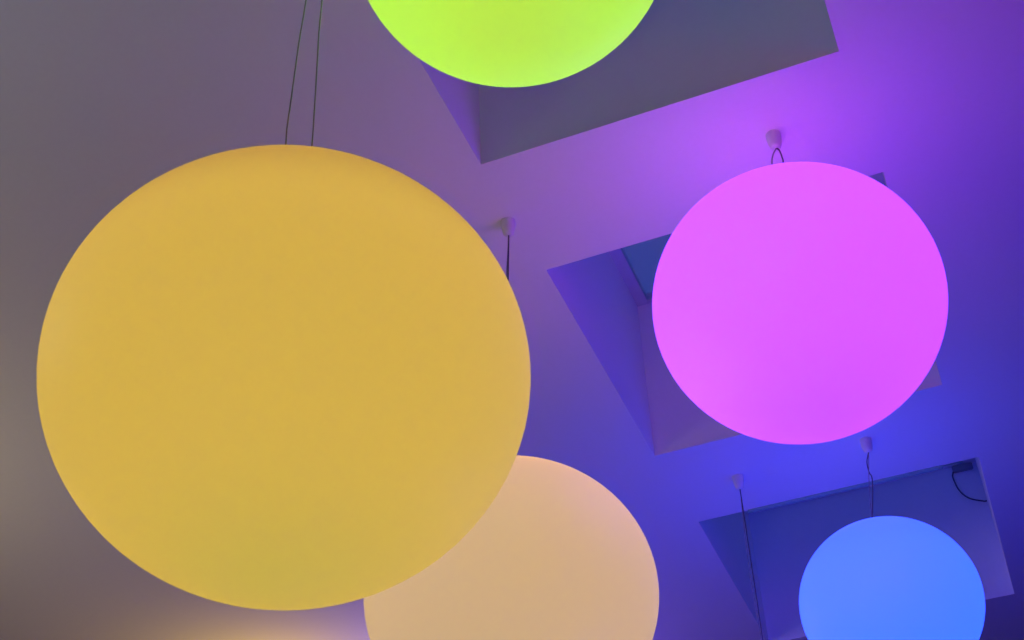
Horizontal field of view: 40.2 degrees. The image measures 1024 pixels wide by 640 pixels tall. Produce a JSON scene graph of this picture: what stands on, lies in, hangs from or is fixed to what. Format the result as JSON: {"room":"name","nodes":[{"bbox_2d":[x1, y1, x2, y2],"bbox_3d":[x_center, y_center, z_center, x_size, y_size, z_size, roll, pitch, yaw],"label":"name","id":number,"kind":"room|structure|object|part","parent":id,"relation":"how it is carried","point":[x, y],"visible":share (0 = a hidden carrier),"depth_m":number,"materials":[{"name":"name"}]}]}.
{"room":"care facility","nodes":[
{"label":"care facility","id":0,"kind":"room"},
{"bbox_2d":[0,0,1023,639],"bbox_3d":[0.178,-0.464,4.784,11.000,0.804,13.500,-16,-41,16],"label":"ceiling","id":1,"kind":"structure","parent":0,"point":[100,100],"depth_m":4.25,"materials":[{"name":"white paint"}]},
{"bbox_2d":[37,0,530,609],"bbox_3d":[-0.337,-0.486,2.449,0.680,2.108,0.680,-16,-41,16],"label":"globe pendant lamp","id":2,"kind":"object","parent":1,"relation":"hanging from","point":[270,377],"visible":1,"depth_m":1.72,"materials":[{"name":"yellow plastic"}]},
{"bbox_3d":[-0.369,-0.716,2.651,0.051,1.383,0.003,-16,-41,16],"label":"cord","id":3,"kind":"part","parent":2,"relation":"part of","materials":[{"name":"grey metal"}]},
{"bbox_3d":[-0.347,-0.723,2.645,0.008,1.382,0.003,-16,-41,16],"label":"cord","id":4,"kind":"part","parent":2,"relation":"part of","materials":[{"name":"grey metal"}]},
{"bbox_2d":[368,0,653,86],"bbox_3d":[-0.011,-0.927,2.713,0.582,1.113,0.582,-16,-41,16],"label":"globe pendant lamp","id":5,"kind":"object","parent":1,"relation":"hanging from","point":[497,43],"visible":1,"depth_m":2.42,"materials":[{"name":"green plastic"}]},
{"bbox_2d":[364,217,658,639],"bbox_3d":[-0.017,0.327,3.816,0.738,1.636,0.738,-16,-41,16],"label":"globe pendant lamp","id":6,"kind":"object","parent":1,"relation":"hanging from","point":[556,554],"visible":0.64,"depth_m":3.22,"materials":[{"name":"white plastic"}]},
{"bbox_3d":[-0.012,0.068,4.029,0.036,0.853,0.007,-2,-40,0],"label":"cord","id":7,"kind":"part","parent":6,"relation":"part of","materials":[{"name":"rubber"}]},
{"bbox_3d":[-0.001,0.694,3.512,0.738,0.684,0.738,-16,-41,16],"label":"globe","id":8,"kind":"part","parent":6,"relation":"part of"},
{"bbox_2d":[609,172,885,306],"bbox_3d":[0.809,-0.554,5.281,1.090,0.040,1.170,-16,-41,16],"label":"window","id":9,"kind":"structure","parent":1,"relation":"attached to","point":[619,256],"depth_m":5.69,"materials":[{"name":"glass"}]},
{"bbox_2d":[732,474,762,639],"bbox_3d":[0.904,1.192,5.019,0.630,1.493,0.630,-16,-41,16],"label":"globe pendant lamp","id":10,"kind":"object","parent":1,"relation":"hanging from","point":[738,479],"visible":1,"depth_m":5.34,"materials":[{"name":"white plastic"}]},
{"bbox_3d":[0.896,0.973,5.200,0.015,0.810,0.004,-16,-41,16],"label":"cord","id":11,"kind":"part","parent":10,"relation":"part of","materials":[{"name":"grey metal"}]},
{"bbox_2d":[652,129,947,443],"bbox_3d":[0.748,-0.148,3.779,0.762,1.002,0.762,-16,-41,16],"label":"globe pendant lamp","id":12,"kind":"object","parent":1,"relation":"hanging from","point":[793,302],"visible":1,"depth_m":3.41,"materials":[{"name":"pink plastic"}]},
{"bbox_3d":[0.758,-0.423,3.997,0.049,0.189,0.008,-16,-41,16],"label":"cord","id":13,"kind":"part","parent":12,"relation":"part of","materials":[{"name":"rubber"}]},
{"bbox_2d":[747,465,942,512],"bbox_3d":[1.322,0.676,5.582,0.785,0.009,0.019,-16,-41,16],"label":"trim","id":14,"kind":"structure","parent":1,"relation":"attached to","point":[939,467],"depth_m":5.58,"materials":[{"name":"blue metal"}]},
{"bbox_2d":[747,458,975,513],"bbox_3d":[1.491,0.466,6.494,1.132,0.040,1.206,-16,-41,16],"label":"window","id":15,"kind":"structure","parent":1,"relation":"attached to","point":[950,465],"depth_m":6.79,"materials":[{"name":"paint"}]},
{"bbox_2d":[799,437,984,639],"bbox_3d":[1.321,0.847,5.027,0.630,0.979,0.630,-16,-41,16],"label":"globe pendant lamp","id":16,"kind":"object","parent":1,"relation":"hanging from","point":[882,577],"visible":1,"depth_m":4.68,"materials":[{"name":"blue plastic"}]},
{"bbox_3d":[1.332,0.619,5.204,0.049,0.291,0.006,-19,-43,19],"label":"cord","id":17,"kind":"part","parent":16,"relation":"part of","materials":[{"name":"rubber"}]},
{"bbox_3d":[1.331,0.619,5.203,0.048,0.290,0.004,-19,-43,19],"label":"cord","id":18,"kind":"part","parent":16,"relation":"part of","materials":[{"name":"grey metal"}]},
{"bbox_3d":[1.327,0.995,4.905,0.630,0.596,0.630,-16,-41,16],"label":"globe","id":19,"kind":"part","parent":16,"relation":"part of"},
{"bbox_2d":[952,462,986,501],"bbox_3d":[2.183,0.786,6.701,0.125,0.226,0.018,-16,-41,16],"label":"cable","id":20,"kind":"object","parent":1,"relation":"attached to","point":[966,466],"visible":1,"depth_m":6.75,"materials":[{"name":"plastic"}]}
]}

